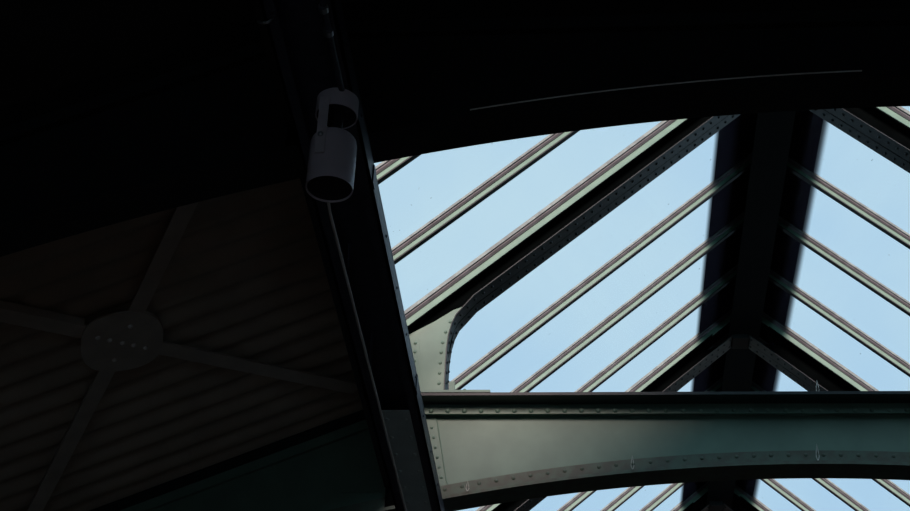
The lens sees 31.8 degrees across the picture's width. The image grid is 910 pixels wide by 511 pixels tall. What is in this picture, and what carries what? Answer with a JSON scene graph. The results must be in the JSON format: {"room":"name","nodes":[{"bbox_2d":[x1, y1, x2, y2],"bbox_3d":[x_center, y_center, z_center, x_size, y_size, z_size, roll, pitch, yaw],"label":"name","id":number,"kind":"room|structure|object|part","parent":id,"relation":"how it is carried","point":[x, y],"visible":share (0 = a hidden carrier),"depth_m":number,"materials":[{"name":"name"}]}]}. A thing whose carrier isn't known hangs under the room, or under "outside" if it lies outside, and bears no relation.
{"room":"railway station","nodes":[
{"label":"railway station","id":0,"kind":"room"},
{"bbox_2d":[0,0,256,106],"bbox_3d":[-2.835,-3.811,2.640,3.340,1.503,11.830,-1,-33,5],"label":"ceiling","id":1,"kind":"structure","parent":0,"point":[46,45],"depth_m":7.42,"materials":[{"name":"black"}]},
{"bbox_2d":[251,0,388,486],"bbox_3d":[-0.672,-0.567,8.791,0.040,1.280,26.000,-1,-33,5],"label":"trim","id":2,"kind":"structure","parent":1,"relation":"attached to","point":[258,12],"depth_m":8.43,"materials":[{"name":"black metal"}]},
{"bbox_2d":[375,155,419,184],"bbox_3d":[0.922,-1.530,10.620,2.842,2.625,0.092,-1,-33,5],"label":"bar","id":3,"kind":"object","parent":2,"relation":"attached to","point":[385,169],"visible":0.02,"depth_m":10.09,"materials":[{"name":"green paint"}]},
{"bbox_2d":[391,130,579,263],"bbox_3d":[0.995,-1.021,11.407,2.842,2.625,0.092,-1,-33,5],"label":"bar","id":4,"kind":"object","parent":2,"relation":"attached to","point":[549,143],"visible":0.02,"depth_m":11.07,"materials":[{"name":"green paint"}]},
{"bbox_2d":[448,153,751,389],"bbox_3d":[1.171,0.197,13.290,2.842,2.625,0.092,-1,-33,5],"label":"bar","id":5,"kind":"object","parent":2,"relation":"attached to","point":[713,188],"visible":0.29,"depth_m":13.28,"materials":[{"name":"green paint"}]},
{"bbox_2d":[713,113,756,181],"bbox_3d":[1.136,-0.097,12.923,2.842,2.519,0.857,-1,-33,5],"label":"window","id":6,"kind":"structure","parent":5,"relation":"attached to","point":[735,141],"depth_m":13.45,"materials":[{"name":"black glass"}]},
{"bbox_2d":[600,486,643,510],"bbox_3d":[1.558,2.877,17.434,2.842,2.625,0.092,-1,-33,5],"label":"bar","id":7,"kind":"object","parent":2,"relation":"attached to","point":[629,492],"visible":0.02,"depth_m":17.51,"materials":[{"name":"green paint"}]},
{"bbox_2d":[511,211,744,391],"bbox_3d":[1.242,0.684,14.044,2.842,2.625,0.092,-1,-33,5],"label":"bar","id":8,"kind":"object","parent":2,"relation":"attached to","point":[597,331],"visible":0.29,"depth_m":14.13,"materials":[{"name":"green paint"}]},
{"bbox_2d":[707,168,749,239],"bbox_3d":[1.208,0.401,13.693,2.842,2.519,0.817,-1,-33,5],"label":"window","id":9,"kind":"structure","parent":8,"relation":"attached to","point":[729,202],"depth_m":14.20,"materials":[{"name":"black glass"}]},
{"bbox_2d":[557,377,722,510],"bbox_3d":[1.488,2.390,16.681,2.842,2.625,0.092,-1,-33,5],"label":"bar","id":10,"kind":"object","parent":2,"relation":"attached to","point":[580,497],"visible":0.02,"depth_m":16.59,"materials":[{"name":"green paint"}]},
{"bbox_2d":[575,264,737,391],"bbox_3d":[1.312,1.172,14.797,2.842,2.625,0.092,-1,-33,5],"label":"bar","id":11,"kind":"object","parent":2,"relation":"attached to","point":[701,298],"visible":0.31,"depth_m":15.00,"materials":[{"name":"green paint"}]},
{"bbox_2d":[698,278,735,334],"bbox_3d":[1.347,1.359,15.175,2.842,2.519,0.757,-1,-33,5],"label":"window","id":12,"kind":"structure","parent":11,"relation":"attached to","point":[713,309],"depth_m":15.70,"materials":[{"name":"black glass"}]},
{"bbox_2d":[702,226,742,291],"bbox_3d":[1.279,0.888,14.447,2.842,2.519,0.817,-1,-33,5],"label":"window","id":13,"kind":"structure","parent":11,"relation":"attached to","point":[721,259],"depth_m":14.96,"materials":[{"name":"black glass"}]},
{"bbox_2d":[639,483,684,510],"bbox_3d":[1.629,3.364,18.187,2.842,2.625,0.092,-1,-33,5],"label":"bar","id":14,"kind":"object","parent":2,"relation":"attached to","point":[672,488],"visible":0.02,"depth_m":18.46,"materials":[{"name":"green paint"}]},
{"bbox_2d":[492,326,859,510],"bbox_3d":[2.839,1.981,15.192,5.760,2.912,0.335,-1,-33,5],"label":"roof frame","id":15,"kind":"object","parent":2,"relation":"attached to","point":[785,356],"visible":0.48,"depth_m":15.77,"materials":[{"name":"green paint"}]},
{"bbox_2d":[476,309,731,510],"bbox_3d":[1.378,1.617,15.503,2.842,2.643,0.098,-1,-33,5],"label":"bar","id":16,"kind":"object","parent":15,"relation":"on","point":[725,319],"visible":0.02,"depth_m":15.79,"materials":[{"name":"green paint"}]},
{"bbox_2d":[711,322,729,345],"bbox_3d":[1.398,1.714,15.723,2.842,2.519,0.387,-1,-33,5],"label":"window","id":17,"kind":"structure","parent":16,"relation":"attached to","point":[721,333],"depth_m":16.29,"materials":[{"name":"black glass"}]},
{"bbox_2d":[708,333,728,349],"bbox_3d":[1.414,1.881,15.894,2.842,2.625,0.092,-1,-33,5],"label":"bar","id":18,"kind":"object","parent":2,"relation":"attached to","point":[725,337],"visible":0.02,"depth_m":16.38,"materials":[{"name":"green paint"}]},
{"bbox_2d":[692,353,725,391],"bbox_3d":[1.453,2.095,16.314,2.842,2.519,0.857,-1,-33,5],"label":"window","id":19,"kind":"structure","parent":18,"relation":"attached to","point":[713,372],"depth_m":16.88,"materials":[{"name":"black glass"}]},
{"bbox_2d":[683,496,759,510],"bbox_3d":[3.156,4.173,18.583,5.760,2.912,0.335,-1,-33,5],"label":"roof frame","id":20,"kind":"object","parent":2,"relation":"attached to","point":[713,505],"visible":1,"depth_m":19.30,"materials":[{"name":"green paint"}]},
{"bbox_2d":[670,481,708,510],"bbox_3d":[1.694,3.810,18.893,2.842,2.643,0.098,-1,-33,5],"label":"bar","id":21,"kind":"object","parent":20,"relation":"on","point":[701,491],"visible":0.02,"depth_m":19.32,"materials":[{"name":"green paint"}]},
{"bbox_2d":[681,481,707,502],"bbox_3d":[1.663,3.551,18.565,2.842,2.519,0.757,-1,-33,5],"label":"window","id":22,"kind":"structure","parent":21,"relation":"attached to","point":[689,488],"depth_m":19.16,"materials":[{"name":"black glass"}]},
{"bbox_2d":[693,491,707,510],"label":"window","id":23,"kind":"structure","parent":21,"relation":"attached to","point":[698,505],"depth_m":19.78,"materials":[{"name":"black glass"}]},
{"bbox_2d":[734,484,771,510],"bbox_3d":[4.643,3.776,18.639,2.838,2.640,0.098,-1,-33,5],"label":"bar","id":24,"kind":"object","parent":20,"relation":"on","point":[738,491],"visible":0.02,"depth_m":19.25,"materials":[{"name":"green paint"}]},
{"bbox_2d":[731,493,745,510],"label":"window","id":25,"kind":"structure","parent":24,"relation":"attached to","point":[735,502],"depth_m":19.71,"materials":[{"name":"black glass"}]},
{"bbox_2d":[735,479,757,498],"bbox_3d":[4.612,3.518,18.312,2.838,2.516,0.757,-1,-33,5],"label":"window","id":26,"kind":"structure","parent":24,"relation":"attached to","point":[749,486],"depth_m":19.12,"materials":[{"name":"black glass"}]},
{"bbox_2d":[0,178,362,510],"bbox_3d":[-1.843,3.244,13.491,3.295,1.438,14.111,-1,-33,5],"label":"corrugated roof","id":27,"kind":"structure","parent":0,"point":[246,277],"depth_m":9.72,"materials":[{"name":"brown metal"}]},
{"bbox_2d":[0,0,909,256],"bbox_3d":[2.114,-0.265,7.081,12.360,2.130,0.400,-1,-33,5],"label":"girder","id":28,"kind":"object","parent":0,"point":[201,120],"visible":0.9,"depth_m":7.59,"materials":[{"name":"black metal"}]},
{"bbox_2d":[0,202,357,510],"bbox_3d":[-2.035,0.521,9.268,2.577,1.112,3.656,-1,-33,5],"label":"brace","id":29,"kind":"object","parent":28,"relation":"attached to","point":[132,338],"visible":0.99,"depth_m":9.31,"materials":[{"name":"brown paint"}]},
{"bbox_3d":[-1.929,0.500,9.270,0.452,0.204,0.617,-1,-33,5],"label":"plate","id":30,"kind":"part","parent":29,"relation":"part of","materials":[{"name":"brown paint"}]},
{"bbox_3d":[-0.741,-0.643,7.566,0.095,0.400,0.016,-1,-33,5],"label":"packing plate","id":31,"kind":"part","parent":28,"relation":"part of","materials":[{"name":"black metal"}]},
{"bbox_3d":[-0.699,-0.817,7.684,0.782,0.589,0.015,-1,-33,5],"label":"stiffener plate","id":32,"kind":"part","parent":28,"relation":"part of","materials":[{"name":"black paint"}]},
{"bbox_2d":[470,70,861,110],"bbox_3d":[0.969,-0.761,7.364,1.801,0.192,0.008,-1,-33,5],"label":"cable","id":33,"kind":"object","parent":28,"relation":"attached to","point":[848,70],"visible":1,"depth_m":7.38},
{"bbox_2d":[90,391,909,510],"bbox_3d":[2.433,1.892,10.495,12.360,2.045,0.400,-1,-33,5],"label":"girder","id":34,"kind":"object","parent":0,"point":[507,446],"visible":0.95,"depth_m":10.98,"materials":[{"name":"metal"}]},
{"bbox_2d":[259,0,444,510],"bbox_3d":[-0.164,2.090,11.206,0.300,0.140,19.000,-1,-33,5],"label":"beam","id":35,"kind":"structure","parent":34,"relation":"attached to","point":[300,47],"depth_m":8.01,"materials":[{"name":"metal"}]},
{"bbox_2d":[257,12,274,23],"bbox_3d":[-0.751,-0.942,6.341,0.069,0.061,0.012,-1,-33,5],"label":"hook","id":36,"kind":"object","parent":35,"relation":"attached to","point":[272,13],"visible":1,"depth_m":6.33,"materials":[{"name":"metal"}]},
{"bbox_2d":[318,0,344,91],"bbox_3d":[-0.622,-1.694,5.179,0.042,0.041,3.740,-1,-33,5],"label":"conduit","id":37,"kind":"object","parent":35,"relation":"attached to","point":[323,8],"visible":1,"depth_m":6.44,"materials":[{"name":"metal"}]},
{"bbox_2d":[305,87,358,202],"bbox_3d":[-0.507,-0.468,6.681,0.197,0.467,0.198,10,-33,-11],"label":"spotlight","id":38,"kind":"object","parent":35,"relation":"hanging from","point":[330,176],"visible":1,"depth_m":6.58,"materials":[{"name":"grey metal"}]},
{"bbox_2d":[327,203,406,510],"bbox_3d":[-0.295,1.329,9.816,0.120,0.321,7.173,-1,-33,5],"label":"conduit","id":39,"kind":"object","parent":35,"relation":"hanging from","point":[346,271],"visible":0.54,"depth_m":8.36,"materials":[{"name":"metal"}]},
{"bbox_3d":[-0.210,1.868,10.757,0.180,0.019,3.560,-1,-33,5],"label":"batten plate","id":40,"kind":"part","parent":35,"relation":"part of","materials":[{"name":"black metal"}]},
{"bbox_3d":[-0.424,1.550,10.957,0.095,0.400,0.016,-1,-33,5],"label":"packing plate","id":41,"kind":"part","parent":34,"relation":"part of","materials":[{"name":"black metal"}]},
{"bbox_3d":[-0.382,1.375,11.075,0.782,0.589,0.015,-1,-33,5],"label":"stiffener plate","id":42,"kind":"part","parent":34,"relation":"part of","materials":[{"name":"green paint"}]},
{"bbox_2d":[407,107,909,392],"bbox_3d":[2.523,-0.212,11.802,5.760,2.912,0.335,-1,-33,5],"label":"roof frame","id":43,"kind":"object","parent":34,"relation":"on","point":[433,335],"visible":0.69,"depth_m":12.01,"materials":[{"name":"green paint"}]},
{"bbox_3d":[-0.327,0.824,11.422,0.125,0.530,0.005,-1,-33,5],"label":"splice plate","id":44,"kind":"part","parent":43,"relation":"part of","materials":[{"name":"green paint"}]},
{"bbox_3d":[-0.124,0.701,11.491,0.520,0.843,0.006,-1,-33,5],"label":"bracket plate","id":45,"kind":"part","parent":43,"relation":"part of","materials":[{"name":"green paint"}]},
{"bbox_3d":[-0.070,1.000,11.260,0.660,0.092,0.335,-1,-33,5],"label":"foot plate","id":46,"kind":"part","parent":43,"relation":"part of","materials":[{"name":"green paint"}]},
{"bbox_2d":[404,119,685,325],"bbox_3d":[1.063,-0.565,12.129,2.842,2.643,0.098,-1,-33,5],"label":"bar","id":47,"kind":"object","parent":43,"relation":"on","point":[661,129],"visible":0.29,"depth_m":11.94,"materials":[{"name":"green paint"}]},
{"bbox_2d":[706,111,795,507],"bbox_3d":[2.822,0.112,15.205,0.300,0.270,13.980,-1,-33,5],"label":"ridge beam","id":48,"kind":"structure","parent":43,"relation":"on","point":[773,131],"depth_m":14.62,"materials":[{"name":"black metal"}]},
{"bbox_2d":[876,106,909,127],"bbox_3d":[4.011,-0.604,11.867,2.838,2.640,0.098,-1,-33,5],"label":"bar","id":49,"kind":"object","parent":43,"relation":"on","point":[899,113],"visible":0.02,"depth_m":12.21,"materials":[{"name":"green paint"}]},
{"bbox_3d":[6.151,-3.909,1.864,3.340,1.503,11.830,-1,-33,5],"label":"ceiling","id":50,"kind":"structure","parent":0,"visible":0},
{"bbox_3d":[5.146,-0.630,8.289,0.040,1.280,26.000,-1,-33,5],"label":"trim","id":51,"kind":"structure","parent":50,"relation":"attached to","visible":0},
{"bbox_2d":[760,479,815,510],"bbox_3d":[4.577,3.331,17.934,2.838,2.622,0.092,-1,-33,5],"label":"bar","id":52,"kind":"object","parent":51,"relation":"attached to","point":[772,483],"visible":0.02,"depth_m":18.35,"materials":[{"name":"green paint"}]},
{"bbox_2d":[750,381,909,506],"bbox_3d":[4.437,2.356,16.427,2.838,2.622,0.092,-1,-33,5],"label":"bar","id":53,"kind":"object","parent":51,"relation":"attached to","point":[886,484],"visible":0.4,"depth_m":16.38,"materials":[{"name":"green paint"}]},
{"bbox_2d":[752,354,778,390],"bbox_3d":[4.402,2.062,16.060,2.838,2.516,0.857,-1,-33,5],"label":"window","id":54,"kind":"structure","parent":53,"relation":"attached to","point":[765,375],"depth_m":16.82,"materials":[{"name":"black glass"}]},
{"bbox_2d":[768,269,909,376],"bbox_3d":[4.261,1.138,14.543,2.838,2.622,0.092,-1,-33,5],"label":"bar","id":55,"kind":"object","parent":51,"relation":"attached to","point":[795,291],"visible":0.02,"depth_m":14.90,"materials":[{"name":"green paint"}]},
{"bbox_2d":[763,280,792,327],"bbox_3d":[4.294,1.317,14.909,2.838,2.516,0.727,-1,-33,5],"label":"window","id":56,"kind":"structure","parent":55,"relation":"attached to","point":[778,303],"depth_m":15.61,"materials":[{"name":"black glass"}]},
{"bbox_2d":[770,228,802,284],"bbox_3d":[4.228,0.854,14.193,2.838,2.516,0.817,-1,-33,5],"label":"window","id":57,"kind":"structure","parent":55,"relation":"attached to","point":[786,256],"depth_m":14.89,"materials":[{"name":"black glass"}]},
{"bbox_2d":[812,478,869,510],"bbox_3d":[4.507,2.843,17.180,2.838,2.622,0.092,-1,-33,5],"label":"bar","id":58,"kind":"object","parent":51,"relation":"attached to","point":[826,483],"visible":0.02,"depth_m":17.34,"materials":[{"name":"green paint"}]},
{"bbox_2d":[777,216,909,315],"bbox_3d":[4.190,0.651,13.790,2.838,2.622,0.092,-1,-33,5],"label":"bar","id":59,"kind":"object","parent":51,"relation":"attached to","point":[872,284],"visible":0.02,"depth_m":14.19,"materials":[{"name":"green paint"}]},
{"bbox_2d":[779,169,813,232],"bbox_3d":[4.157,0.367,13.440,2.838,2.516,0.817,-1,-33,5],"label":"window","id":60,"kind":"structure","parent":59,"relation":"attached to","point":[797,194],"depth_m":14.13,"materials":[{"name":"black glass"}]},
{"bbox_2d":[786,157,909,248],"bbox_3d":[4.120,0.164,13.036,2.838,2.622,0.092,-1,-33,5],"label":"bar","id":61,"kind":"object","parent":51,"relation":"attached to","point":[814,180],"visible":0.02,"depth_m":13.47,"materials":[{"name":"green paint"}]},
{"bbox_3d":[4.363,1.847,15.640,2.838,2.622,0.092,-1,-33,5],"label":"bar","id":62,"kind":"object","parent":51,"relation":"attached to","visible":0},
{"bbox_2d":[759,322,774,344],"bbox_3d":[4.346,1.672,15.457,2.838,2.516,0.417,-1,-33,5],"label":"window","id":63,"kind":"structure","parent":62,"relation":"attached to","point":[764,328],"depth_m":16.23,"materials":[{"name":"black glass"}]},
{"bbox_2d":[762,312,878,390],"bbox_3d":[4.324,1.567,15.224,2.838,2.640,0.098,-1,-33,5],"label":"bar","id":64,"kind":"object","parent":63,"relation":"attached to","point":[842,371],"visible":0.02,"depth_m":15.65,"materials":[{"name":"green paint"}]},
{"bbox_3d":[4.047,-0.345,12.250,2.838,2.622,0.092,-1,-33,5],"label":"bar","id":65,"kind":"object","parent":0,"visible":0},
{"bbox_2d":[788,110,826,174],"bbox_3d":[4.085,-0.131,12.669,2.838,2.516,0.857,-1,-33,5],"label":"window","id":66,"kind":"structure","parent":65,"relation":"attached to","point":[808,131],"depth_m":13.38,"materials":[{"name":"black glass"}]}
]}

